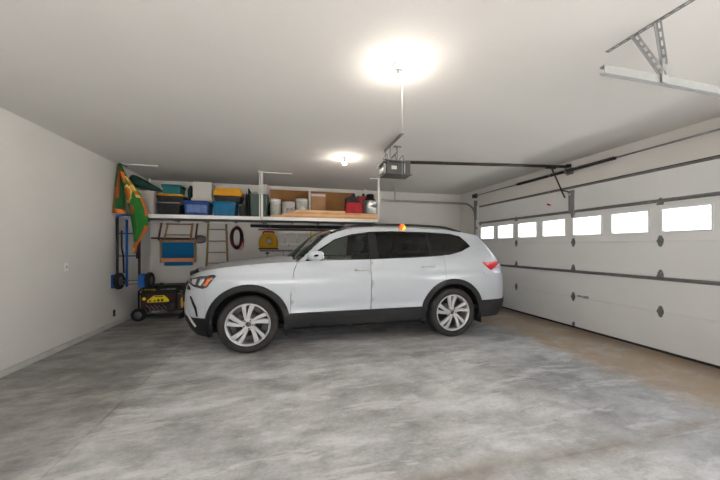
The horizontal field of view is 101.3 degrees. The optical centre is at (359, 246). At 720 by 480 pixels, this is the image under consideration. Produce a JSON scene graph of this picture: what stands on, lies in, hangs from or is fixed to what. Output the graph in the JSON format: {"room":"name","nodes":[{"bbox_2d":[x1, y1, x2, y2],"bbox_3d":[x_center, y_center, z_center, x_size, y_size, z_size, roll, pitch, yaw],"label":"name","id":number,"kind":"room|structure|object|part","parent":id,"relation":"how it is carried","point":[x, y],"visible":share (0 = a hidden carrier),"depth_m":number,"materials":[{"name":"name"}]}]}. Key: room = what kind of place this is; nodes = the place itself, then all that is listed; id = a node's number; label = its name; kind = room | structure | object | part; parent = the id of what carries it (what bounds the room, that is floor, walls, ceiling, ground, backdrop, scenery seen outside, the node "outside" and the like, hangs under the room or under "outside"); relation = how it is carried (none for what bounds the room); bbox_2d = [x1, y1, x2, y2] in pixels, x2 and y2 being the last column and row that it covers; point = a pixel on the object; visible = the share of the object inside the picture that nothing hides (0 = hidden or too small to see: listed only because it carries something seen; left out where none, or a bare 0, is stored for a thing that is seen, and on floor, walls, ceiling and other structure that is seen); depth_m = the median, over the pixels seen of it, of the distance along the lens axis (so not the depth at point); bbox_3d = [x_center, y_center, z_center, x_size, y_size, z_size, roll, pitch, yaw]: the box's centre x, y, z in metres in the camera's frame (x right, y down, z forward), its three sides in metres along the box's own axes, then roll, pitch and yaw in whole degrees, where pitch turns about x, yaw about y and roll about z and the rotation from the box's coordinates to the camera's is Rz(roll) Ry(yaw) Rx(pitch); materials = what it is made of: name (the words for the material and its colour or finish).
{"room":"garage","nodes":[
{"label":"garage","id":0,"kind":"room"},
{"bbox_2d":[0,107,149,370],"bbox_3d":[-3.633,-0.050,1.985,0.100,2.920,9.800,0,0,-14],"label":"wall","id":1,"kind":"structure","parent":0,"point":[56,193],"depth_m":3.92,"materials":[{"name":"white paint"}]},
{"bbox_2d":[64,263,67,270],"bbox_3d":[-4.104,0.280,4.125,0.014,0.116,0.074,0,0,-14],"label":"light switch","id":2,"kind":"object","parent":1,"relation":"attached to","point":[65,264],"visible":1,"depth_m":4.11,"materials":[{"name":"white plastic"}]},
{"bbox_2d":[0,310,146,377],"bbox_3d":[-3.576,1.373,2.000,0.018,0.075,9.600,0,0,-14],"label":"baseboard","id":3,"kind":"structure","parent":1,"relation":"attached to","point":[16,367],"depth_m":3.93,"materials":[{"name":"concrete"}]},
{"bbox_2d":[150,180,459,293],"bbox_3d":[-0.935,-0.050,7.649,7.860,2.920,0.100,0,0,-14],"label":"wall","id":4,"kind":"structure","parent":0,"point":[446,215],"depth_m":7.23,"materials":[{"name":"white paint"}]},
{"bbox_2d":[157,223,197,265],"bbox_3d":[-4.139,-0.101,6.734,0.842,1.042,0.138,0,0,-14],"label":"lawn chair","id":5,"kind":"object","parent":4,"relation":"hanging from","point":[173,252],"visible":0.85,"depth_m":6.68,"materials":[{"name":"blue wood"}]},
{"bbox_3d":[-4.134,-0.372,6.714,0.842,0.463,0.042,0,0,-14],"label":"frame","id":6,"kind":"part","parent":5,"relation":"part of","materials":[{"name":"brown wood"}]},
{"bbox_3d":[-4.133,0.085,6.709,0.760,0.530,0.040,0,0,-14],"label":"seat frame","id":7,"kind":"part","parent":5,"relation":"part of","materials":[{"name":"beige wood"}]},
{"bbox_3d":[-4.118,-0.370,6.707,0.622,0.387,0.050,0,0,-14],"label":"brace frame","id":8,"kind":"part","parent":5,"relation":"part of","materials":[{"name":"beige wood"}]},
{"bbox_2d":[151,235,205,242],"bbox_3d":[-4.142,-0.180,6.768,1.130,0.190,0.064,0,0,-14],"label":"shovel","id":9,"kind":"object","parent":4,"relation":"hanging from","point":[200,238],"visible":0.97,"depth_m":6.84,"materials":[{"name":"black metal"}]},
{"bbox_3d":[-4.234,-0.195,6.745,0.940,0.046,0.034,0,0,-14],"label":"handle","id":10,"kind":"part","parent":9,"relation":"part of","materials":[{"name":"brown wood"}]},
{"bbox_3d":[-3.705,-0.180,6.856,0.240,0.190,0.024,0,0,-14],"label":"blade","id":11,"kind":"part","parent":9,"relation":"part of","materials":[{"name":"metal"}]},
{"bbox_2d":[205,223,228,265],"bbox_3d":[-3.361,-0.080,6.943,0.506,1.061,0.107,0,0,-14],"label":"step ladder","id":12,"kind":"object","parent":4,"relation":"attached to","point":[208,225],"visible":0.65,"depth_m":6.90,"materials":[{"name":"brown wood"}]},
{"bbox_3d":[-3.563,-0.075,6.896,0.091,1.052,0.046,0,0,-14],"label":"rail","id":13,"kind":"part","parent":12,"relation":"part of","materials":[{"name":"brown wood"}]},
{"bbox_3d":[-3.156,-0.075,6.997,0.057,1.052,0.057,0,0,31],"label":"rail","id":14,"kind":"part","parent":12,"relation":"part of","materials":[{"name":"brown wood"}]},
{"bbox_2d":[230,225,243,249],"bbox_3d":[-2.939,-0.221,7.054,0.325,0.600,0.094,0,0,-14],"label":"cable coil","id":15,"kind":"object","parent":4,"relation":"hanging from","point":[236,227],"visible":1,"depth_m":7.03,"materials":[{"name":"black plastic"}]},
{"bbox_2d":[258,231,277,248],"bbox_3d":[-2.228,-0.168,7.193,0.460,0.456,0.169,0,0,-14],"label":"hose reel","id":16,"kind":"object","parent":4,"relation":"hanging from","point":[268,239],"visible":1,"depth_m":7.14,"materials":[{"name":"yellow plastic"}]},
{"bbox_3d":[-2.211,-0.135,7.125,0.368,0.308,0.029,0,0,-14],"label":"cord","id":17,"kind":"part","parent":16,"relation":"part of","materials":[{"name":"yellow plastic"}]},
{"bbox_2d":[260,250,301,251],"bbox_3d":[-1.949,0.092,7.293,1.020,0.047,0.106,0,0,-14],"label":"rail","id":18,"kind":"object","parent":4,"relation":"attached to","point":[260,250],"visible":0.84,"depth_m":7.29,"materials":[{"name":"black metal"}]},
{"bbox_2d":[258,229,327,230],"bbox_3d":[-1.249,-0.427,7.484,2.530,0.045,0.071,0,0,-14],"label":"pole","id":19,"kind":"object","parent":4,"relation":"attached to","point":[258,229],"visible":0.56,"depth_m":7.39,"materials":[{"name":"black metal"}]},
{"bbox_2d":[250,224,372,228],"bbox_3d":[-1.152,-0.525,7.467,3.051,0.137,0.131,0,0,-14],"label":"pole","id":20,"kind":"object","parent":4,"relation":"attached to","point":[251,225],"visible":0.47,"depth_m":7.33,"materials":[{"name":"black metal"}]},
{"bbox_2d":[279,231,346,246],"bbox_3d":[-1.012,-0.200,7.523,2.050,0.377,0.109,0,0,-14],"label":"ladder","id":21,"kind":"object","parent":4,"relation":"attached to","point":[280,232],"visible":0.56,"depth_m":7.36,"materials":[{"name":"metal"}]},
{"bbox_3d":[-1.010,-0.360,7.517,2.050,0.056,0.050,0,0,-14],"label":"rail","id":22,"kind":"part","parent":21,"relation":"part of","materials":[{"name":"metal"}]},
{"bbox_3d":[-1.010,-0.060,7.517,2.050,0.056,0.050,0,0,-14],"label":"rail","id":23,"kind":"part","parent":21,"relation":"part of","materials":[{"name":"metal"}]},
{"bbox_2d":[0,0,719,194],"bbox_3d":[0.230,-1.560,2.941,8.060,0.100,9.800,0,0,-14],"label":"ceiling","id":24,"kind":"structure","parent":0,"point":[214,91],"depth_m":2.74,"materials":[{"name":"white paint"}]},
{"bbox_2d":[117,163,264,223],"bbox_3d":[-3.330,-1.025,6.191,2.450,0.970,1.232,0,0,-14],"label":"rack","id":25,"kind":"object","parent":24,"relation":"hanging from","point":[153,218],"visible":0.77,"depth_m":5.90,"materials":[{"name":"white metal"}]},
{"bbox_2d":[112,163,148,252],"bbox_3d":[-4.017,-0.677,5.147,0.516,1.575,0.279,0,0,16],"label":"flag","id":26,"kind":"object","parent":25,"relation":"hanging from","point":[123,186],"visible":1,"depth_m":5.11,"materials":[{"name":"green fabric"}]},
{"bbox_2d":[111,212,154,289],"bbox_3d":[-4.101,0.064,5.331,0.610,1.392,0.300,0,0,-14],"label":"hand truck","id":27,"kind":"object","parent":25,"relation":"hanging from","point":[118,280],"visible":0.96,"depth_m":5.26,"materials":[{"name":"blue metal"}]},
{"bbox_3d":[-4.309,0.020,5.238,0.044,1.060,0.042,0,0,-14],"label":"rail","id":28,"kind":"part","parent":27,"relation":"part of","materials":[{"name":"black metal"}]},
{"bbox_3d":[-4.144,-0.541,5.279,0.383,0.112,0.042,0,0,-14],"label":"handle","id":29,"kind":"part","parent":27,"relation":"part of","materials":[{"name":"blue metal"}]},
{"bbox_3d":[-4.161,0.110,5.264,0.031,1.200,0.031,0,0,31],"label":"rail","id":30,"kind":"part","parent":27,"relation":"part of","materials":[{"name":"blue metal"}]},
{"bbox_3d":[-3.993,-0.015,5.311,0.069,0.452,0.074,0,0,-36],"label":"toe plate arm","id":31,"kind":"part","parent":27,"relation":"part of","materials":[{"name":"black plastic"}]},
{"bbox_3d":[-3.979,0.020,5.320,0.044,1.060,0.042,0,0,-14],"label":"rail","id":32,"kind":"part","parent":27,"relation":"part of","materials":[{"name":"black metal"}]},
{"bbox_2d":[125,190,158,213],"bbox_3d":[-4.177,-0.833,5.724,0.500,0.446,0.500,0,0,-14],"label":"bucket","id":33,"kind":"object","parent":25,"relation":"on","point":[150,199],"visible":0.2,"depth_m":5.52,"materials":[{"name":"white plastic"}]},
{"bbox_2d":[129,175,162,191],"bbox_3d":[-4.106,-1.220,5.683,0.578,0.320,0.184,0,0,-14],"label":"furled umbrella","id":34,"kind":"object","parent":33,"relation":"on","point":[138,182],"visible":0.91,"depth_m":5.62,"materials":[{"name":"green fabric"}]},
{"bbox_2d":[156,202,184,214],"bbox_3d":[-3.687,-0.733,5.794,0.419,0.245,0.420,0,0,-14],"label":"storage tote","id":35,"kind":"object","parent":25,"relation":"on","point":[174,208],"visible":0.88,"depth_m":5.62,"materials":[{"name":"black plastic"}]},
{"bbox_2d":[156,193,188,203],"bbox_3d":[-3.663,-0.935,5.800,0.489,0.160,0.420,0,0,-14],"label":"storage tote","id":36,"kind":"object","parent":35,"relation":"on","point":[179,198],"visible":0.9,"depth_m":5.62,"materials":[{"name":"black plastic"}]},
{"bbox_3d":[-3.663,-0.995,5.800,0.465,0.041,0.420,0,0,-14],"label":"lid","id":37,"kind":"part","parent":36,"relation":"part of","materials":[{"name":"yellow plastic"}]},
{"bbox_2d":[161,184,185,195],"bbox_3d":[-3.634,-1.105,5.766,0.359,0.180,0.340,0,0,-14],"label":"storage tote","id":38,"kind":"object","parent":36,"relation":"on","point":[167,188],"visible":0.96,"depth_m":5.62,"materials":[{"name":"teal plastic"}]},
{"bbox_2d":[183,200,212,214],"bbox_3d":[-3.226,-0.756,5.907,0.479,0.292,0.422,0,0,-14],"label":"storage tote","id":39,"kind":"object","parent":25,"relation":"on","point":[191,207],"visible":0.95,"depth_m":5.72,"materials":[{"name":"blue plastic"}]},
{"bbox_2d":[187,185,192,199],"bbox_3d":[-3.362,-1.058,5.864,0.096,0.311,0.312,0,0,-14],"label":"bag","id":40,"kind":"object","parent":39,"relation":"on","point":[190,189],"visible":0.63,"depth_m":5.77,"materials":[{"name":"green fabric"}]},
{"bbox_3d":[-3.226,-0.881,5.908,0.455,0.041,0.420,0,0,-14],"label":"lid","id":41,"kind":"part","parent":39,"relation":"part of","materials":[{"name":"blue plastic"}]},
{"bbox_2d":[191,181,215,202],"bbox_3d":[-3.124,-1.087,5.923,0.380,0.370,0.400,0,0,-14],"label":"box","id":42,"kind":"object","parent":39,"relation":"on","point":[202,191],"visible":0.72,"depth_m":5.75,"materials":[{"name":"cardboard"}]},
{"bbox_2d":[191,197,214,202],"bbox_3d":[-3.124,-0.932,5.923,0.380,0.060,0.400,0,0,-14],"label":"lid","id":43,"kind":"object","parent":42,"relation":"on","point":[210,199],"depth_m":5.75,"materials":[{"name":"white plastic"}]},
{"bbox_2d":[212,201,238,215],"bbox_3d":[-2.733,-0.756,6.030,0.464,0.292,0.420,0,0,-14],"label":"storage tote","id":44,"kind":"object","parent":25,"relation":"on","point":[220,208],"visible":0.94,"depth_m":5.85,"materials":[{"name":"blue plastic"}]},
{"bbox_3d":[-2.733,-0.884,6.030,0.440,0.036,0.420,0,0,-14],"label":"lid","id":45,"kind":"part","parent":44,"relation":"part of","materials":[{"name":"blue plastic"}]},
{"bbox_2d":[213,187,244,203],"bbox_3d":[-2.671,-1.038,6.045,0.546,0.273,0.420,0,0,-14],"label":"storage tote","id":46,"kind":"object","parent":44,"relation":"on","point":[236,195],"visible":0.99,"depth_m":5.86,"materials":[{"name":"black plastic"}]},
{"bbox_2d":[214,195,243,203],"bbox_3d":[-2.671,-0.964,6.045,0.514,0.123,0.412,0,0,-14],"label":"tub","id":47,"kind":"object","parent":46,"relation":"in","point":[239,199],"depth_m":5.87,"materials":[{"name":"black plastic"}]},
{"bbox_2d":[239,193,247,215],"bbox_3d":[-2.416,-0.868,6.140,0.188,0.515,0.359,0,0,-14],"label":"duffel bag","id":48,"kind":"object","parent":25,"relation":"on","point":[243,209],"visible":0.72,"depth_m":6.00,"materials":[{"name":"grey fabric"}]},
{"bbox_2d":[248,188,251,215],"bbox_3d":[-2.326,-0.900,6.244,0.016,0.580,0.560,0,0,-14],"label":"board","id":49,"kind":"object","parent":25,"relation":"on","point":[249,191],"visible":0.5,"depth_m":6.08,"materials":[{"name":"black plastic"}]},
{"bbox_2d":[249,193,268,216],"bbox_3d":[-2.119,-0.848,6.213,0.360,0.475,0.420,0,0,-14],"label":"plastic bin","id":50,"kind":"object","parent":25,"relation":"on","point":[254,198],"visible":0.79,"depth_m":6.03,"materials":[{"name":"plastic"}]},
{"bbox_3d":[-2.007,-1.025,5.892,0.015,0.970,0.003,0,0,-14],"label":"post","id":51,"kind":"part","parent":25,"relation":"part of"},
{"bbox_2d":[258,171,379,225],"bbox_3d":[-0.944,-1.025,6.782,2.555,0.970,1.232,0,0,-14],"label":"rack","id":52,"kind":"object","parent":24,"relation":"hanging from","point":[267,220],"visible":0.97,"depth_m":6.49,"materials":[{"name":"white metal"}]},
{"bbox_3d":[-1.966,-1.025,5.916,0.045,0.970,0.030,0,0,-14],"label":"post","id":53,"kind":"part","parent":52,"relation":"part of","materials":[{"name":"white metal"}]},
{"bbox_2d":[270,199,280,214],"bbox_3d":[-1.822,-0.819,6.365,0.235,0.418,0.241,0,0,-27],"label":"bucket","id":54,"kind":"object","parent":52,"relation":"on","point":[275,204],"visible":0.87,"depth_m":6.28,"materials":[{"name":"white plastic"}]},
{"bbox_2d":[282,201,294,212],"bbox_3d":[-1.558,-0.792,6.431,0.280,0.365,0.287,0,0,-20],"label":"bucket","id":55,"kind":"object","parent":52,"relation":"on","point":[287,206],"visible":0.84,"depth_m":6.32,"materials":[{"name":"white plastic"}]},
{"bbox_2d":[296,198,307,209],"bbox_3d":[-1.278,-0.831,6.500,0.265,0.442,0.272,0,0,-37],"label":"bucket","id":56,"kind":"object","parent":52,"relation":"on","point":[301,203],"visible":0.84,"depth_m":6.39,"materials":[{"name":"white plastic"}]},
{"bbox_2d":[270,189,352,214],"bbox_3d":[-1.137,-0.979,7.123,1.986,0.739,0.056,0,0,-14],"label":"sheet","id":57,"kind":"object","parent":52,"relation":"on","point":[335,201],"visible":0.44,"depth_m":7.16,"materials":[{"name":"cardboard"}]},
{"bbox_2d":[308,191,325,210],"bbox_3d":[-0.997,-0.935,6.808,0.385,0.650,0.243,0,0,-14],"label":"cardboard box","id":58,"kind":"object","parent":52,"relation":"on","point":[315,201],"visible":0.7,"depth_m":6.70,"materials":[{"name":"brown cardboard"}]},
{"bbox_2d":[270,215,376,218],"bbox_3d":[-0.749,-0.630,6.356,2.260,0.039,0.220,0,0,-14],"label":"wood board","id":59,"kind":"object","parent":52,"relation":"on","point":[270,215],"visible":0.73,"depth_m":6.23,"materials":[{"name":"brown wood"}]},
{"bbox_2d":[282,213,377,217],"bbox_3d":[-0.630,-0.671,6.396,2.050,0.039,0.220,0,0,-14],"label":"wood board","id":60,"kind":"object","parent":59,"relation":"on","point":[282,213],"visible":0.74,"depth_m":6.27,"materials":[{"name":"brown wood"}]},
{"bbox_2d":[288,212,376,215],"bbox_3d":[-0.579,-0.713,6.419,1.920,0.039,0.220,0,0,-14],"label":"wood board","id":61,"kind":"object","parent":60,"relation":"on","point":[288,212],"visible":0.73,"depth_m":6.30,"materials":[{"name":"brown wood"}]},
{"bbox_2d":[295,210,344,212],"bbox_3d":[-0.859,-0.753,6.344,1.060,0.039,0.220,0,0,-14],"label":"wood board","id":62,"kind":"object","parent":61,"relation":"on","point":[295,210],"visible":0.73,"depth_m":6.23,"materials":[{"name":"brown wood"}]},
{"bbox_2d":[344,193,361,213],"bbox_3d":[-0.154,-0.971,6.555,0.350,0.474,0.280,0,0,-14],"label":"gas can","id":63,"kind":"object","parent":61,"relation":"on","point":[352,205],"visible":0.91,"depth_m":6.44,"materials":[{"name":"red plastic"}]},
{"bbox_3d":[-0.161,-1.044,6.553,0.315,0.220,0.200,0,0,-14],"label":"handle","id":64,"kind":"part","parent":63,"relation":"part of","materials":[{"name":"black plastic"}]},
{"bbox_2d":[362,194,377,213],"bbox_3d":[0.227,-0.962,6.649,0.328,0.455,0.328,0,0,26],"label":"shop vacuum","id":65,"kind":"object","parent":61,"relation":"on","point":[370,204],"visible":0.91,"depth_m":6.53,"materials":[{"name":"metal"}]},
{"bbox_3d":[0.227,-1.114,6.649,0.250,0.150,0.250,0,0,-14],"label":"lid","id":66,"kind":"part","parent":65,"relation":"part of","materials":[{"name":"black plastic"}]},
{"bbox_2d":[356,194,365,213],"bbox_3d":[0.031,-0.940,7.034,0.260,0.660,0.240,0,0,-14],"label":"funnel","id":67,"kind":"object","parent":52,"relation":"on","point":[362,198],"visible":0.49,"depth_m":6.92,"materials":[{"name":"red plastic"}]},
{"bbox_3d":[0.412,-1.025,6.504,0.045,0.970,0.030,0,0,-14],"label":"post","id":68,"kind":"part","parent":52,"relation":"part of","materials":[{"name":"white metal"}]},
{"bbox_2d":[341,157,347,164],"bbox_3d":[-0.260,-1.450,4.984,0.120,0.121,0.120,0,0,-14],"label":"ceiling lamp","id":69,"kind":"object","parent":24,"relation":"attached to","point":[343,158],"visible":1,"depth_m":4.96,"materials":[{"name":"white ceramic"}]},
{"bbox_2d":[392,61,406,79],"bbox_3d":[0.328,-1.450,2.450,0.120,0.121,0.120,0,0,-14],"label":"ceiling lamp","id":70,"kind":"object","parent":24,"relation":"attached to","point":[399,66],"visible":1,"depth_m":2.43,"materials":[{"name":"white ceramic"}]},
{"bbox_3d":[0.328,-1.403,2.450,0.064,0.028,0.064,0,0,-14],"label":"light bulb","id":71,"kind":"part","parent":70,"relation":"part of","materials":[{"name":"white glass"}]},
{"bbox_2d":[399,224,405,230],"bbox_3d":[0.353,-0.822,2.467,0.058,1.375,0.058,0,0,-14],"label":"ball","id":72,"kind":"object","parent":70,"relation":"hanging from","point":[402,227],"visible":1,"depth_m":2.45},
{"bbox_2d":[375,133,571,205],"bbox_3d":[2.024,-1.111,4.632,3.555,0.801,0.680,0,0,-14],"label":"garage door opener","id":73,"kind":"object","parent":24,"relation":"hanging from","point":[391,169],"visible":1,"depth_m":4.47,"materials":[{"name":"grey metal"}]},
{"bbox_2d":[375,158,387,168],"bbox_3d":[0.311,-1.232,4.373,0.105,0.085,0.300,0,0,-14],"label":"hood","id":74,"kind":"object","parent":73,"relation":"attached to","point":[384,163],"depth_m":4.28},
{"bbox_3d":[2.177,-1.350,4.835,3.052,0.182,0.052,0,0,-14],"label":"rail","id":75,"kind":"part","parent":73,"relation":"part of","materials":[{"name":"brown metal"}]},
{"bbox_3d":[3.511,-1.110,5.147,0.401,0.516,0.048,0,0,-6],"label":"door arm","id":76,"kind":"part","parent":73,"relation":"part of","materials":[{"name":"black metal"}]},
{"bbox_2d":[600,0,719,96],"bbox_3d":[2.858,-0.060,2.192,2.826,2.901,1.425,0,0,-42],"label":"door track","id":77,"kind":"object","parent":24,"relation":"hanging from","point":[661,78],"visible":1,"depth_m":2.06,"materials":[{"name":"metal"}]},
{"bbox_3d":[2.130,-1.233,2.062,0.055,0.170,0.008,0,0,-14],"label":"track plate","id":78,"kind":"part","parent":77,"relation":"part of","materials":[{"name":"metal"}]},
{"bbox_2d":[0,307,719,479],"bbox_3d":[0.191,1.480,2.932,7.980,0.140,9.800,0,0,-14],"label":"floor","id":79,"kind":"structure","parent":0,"point":[514,395],"depth_m":2.56,"materials":[{"name":"concrete"}]},
{"bbox_2d":[131,283,185,321],"bbox_3d":[-3.883,1.067,5.993,1.041,0.685,0.734,0,0,-14],"label":"portable generator","id":80,"kind":"object","parent":79,"relation":"on","point":[162,297],"visible":0.91,"depth_m":5.72,"materials":[{"name":"black plastic"}]},
{"bbox_3d":[-3.897,1.000,5.696,0.370,0.130,0.006,0,0,-14],"label":"yellow panel","id":81,"kind":"part","parent":80,"relation":"part of","materials":[{"name":"yellow plastic"}]},
{"bbox_3d":[-3.912,1.060,5.986,0.804,0.574,0.574,0,0,-14],"label":"frame","id":82,"kind":"part","parent":80,"relation":"part of","materials":[{"name":"black plastic"}]},
{"bbox_3d":[-3.932,0.833,5.981,0.690,0.155,0.500,0,0,-14],"label":"fuel tank","id":83,"kind":"part","parent":80,"relation":"part of","materials":[{"name":"black plastic"}]},
{"bbox_2d":[183,224,502,352],"bbox_3d":[-0.131,0.516,5.227,5.218,1.788,2.270,0,0,-14],"label":"car","id":84,"kind":"object","parent":79,"relation":"on","point":[447,279],"visible":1,"depth_m":4.31,"materials":[{"name":"white paint"}]},
{"bbox_2d":[183,280,187,301],"bbox_3d":[-2.585,0.615,4.619,0.162,0.270,1.200,0,0,-14],"label":"grille","id":85,"kind":"object","parent":84,"relation":"attached to","point":[184,293],"depth_m":4.05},
{"bbox_2d":[190,296,197,316],"bbox_3d":[-2.190,0.781,3.882,0.154,0.262,0.025,0,0,22],"label":"vent","id":86,"kind":"object","parent":84,"relation":"attached to","point":[193,299],"depth_m":3.87,"materials":[{"name":"plastic"}]},
{"bbox_2d":[190,255,295,274],"bbox_3d":[-1.845,0.290,4.802,1.534,0.307,1.896,0,0,-14],"label":"hood","id":87,"kind":"object","parent":84,"relation":"attached to","point":[285,264],"depth_m":4.00,"materials":[{"name":"white paint"}]},
{"bbox_2d":[307,251,322,260],"bbox_3d":[-0.613,0.121,4.051,0.214,0.139,0.220,0,0,-14],"label":"mirror","id":88,"kind":"object","parent":84,"relation":"attached to","point":[310,256],"depth_m":3.96,"materials":[{"name":"white paint"}]},
{"bbox_3d":[-0.853,0.545,6.029,1.148,0.727,0.074,0,0,-14],"label":"door","id":89,"kind":"part","parent":84,"relation":"part of","materials":[{"name":"white paint"}]},
{"bbox_3d":[0.154,-0.048,6.043,2.936,0.528,0.225,0,0,-10],"label":"roof frame","id":90,"kind":"part","parent":84,"relation":"part of","materials":[{"name":"white paint"}]},
{"bbox_3d":[-0.395,0.545,4.180,1.148,0.727,0.074,0,0,-14],"label":"door","id":91,"kind":"part","parent":84,"relation":"part of","materials":[{"name":"white paint"}]},
{"bbox_3d":[-0.330,0.506,5.589,0.750,0.808,0.500,0,0,-14],"label":"seat","id":92,"kind":"part","parent":84,"relation":"part of","materials":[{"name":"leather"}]},
{"bbox_3d":[0.037,0.327,4.257,0.228,0.032,0.054,0,0,-14],"label":"door handle","id":93,"kind":"part","parent":84,"relation":"part of","materials":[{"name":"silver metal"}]},
{"bbox_3d":[-0.138,0.506,4.813,0.750,0.808,0.500,0,0,-14],"label":"seat","id":94,"kind":"part","parent":84,"relation":"part of","materials":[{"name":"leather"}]},
{"bbox_3d":[0.502,-0.048,4.637,2.936,0.528,0.225,0,0,-18],"label":"roof frame","id":95,"kind":"part","parent":84,"relation":"part of","materials":[{"name":"white paint"}]},
{"bbox_3d":[0.618,-0.281,4.754,2.226,0.194,0.107,0,0,-15],"label":"roof rail","id":96,"kind":"part","parent":84,"relation":"part of","materials":[{"name":"silver metal"}]},
{"bbox_3d":[0.741,0.522,4.471,1.213,0.773,0.095,0,0,-14],"label":"door","id":97,"kind":"part","parent":84,"relation":"part of","materials":[{"name":"white paint"}]},
{"bbox_3d":[1.637,0.356,4.785,0.667,1.111,0.273,0,0,-14],"label":"quarter panel","id":98,"kind":"part","parent":84,"relation":"part of","materials":[{"name":"white paint"}]},
{"bbox_2d":[482,261,502,273],"bbox_3d":[2.216,0.339,5.000,0.579,0.193,0.396,0,0,-14],"label":"tail lamp","id":99,"kind":"object","parent":84,"relation":"attached to","point":[489,267],"depth_m":4.80,"materials":[{"name":"red plastic"}]},
{"bbox_2d":[460,117,719,234],"bbox_3d":[4.103,-0.050,3.900,0.120,2.920,9.800,0,0,-14],"label":"wall","id":100,"kind":"structure","parent":0,"point":[707,145],"depth_m":4.48,"materials":[{"name":"white paint"}]},
{"bbox_2d":[381,185,477,234],"bbox_3d":[1.796,-0.060,7.415,2.670,2.900,0.061,0,0,-14],"label":"door track","id":101,"kind":"object","parent":100,"relation":"attached to","point":[474,209],"visible":0.67,"depth_m":7.44,"materials":[{"name":"metal"}]},
{"bbox_2d":[476,206,478,237],"bbox_3d":[3.079,0.165,7.747,0.020,2.490,0.120,0,0,-14],"label":"trim","id":102,"kind":"structure","parent":100,"relation":"attached to","point":[477,220],"depth_m":7.72,"materials":[{"name":"white plastic"}]},
{"bbox_2d":[472,128,719,197],"bbox_3d":[3.628,-1.335,5.245,0.148,0.120,5.240,0,0,-14],"label":"bar","id":103,"kind":"object","parent":100,"relation":"attached to","point":[569,171],"visible":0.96,"depth_m":4.82,"materials":[{"name":"black metal"}]},
{"bbox_2d":[478,155,719,368],"bbox_3d":[3.722,0.172,5.181,0.195,2.477,5.170,0,0,-14],"label":"door","id":104,"kind":"structure","parent":100,"relation":"in","point":[657,289],"depth_m":4.36,"materials":[{"name":"white metal"}]}
]}

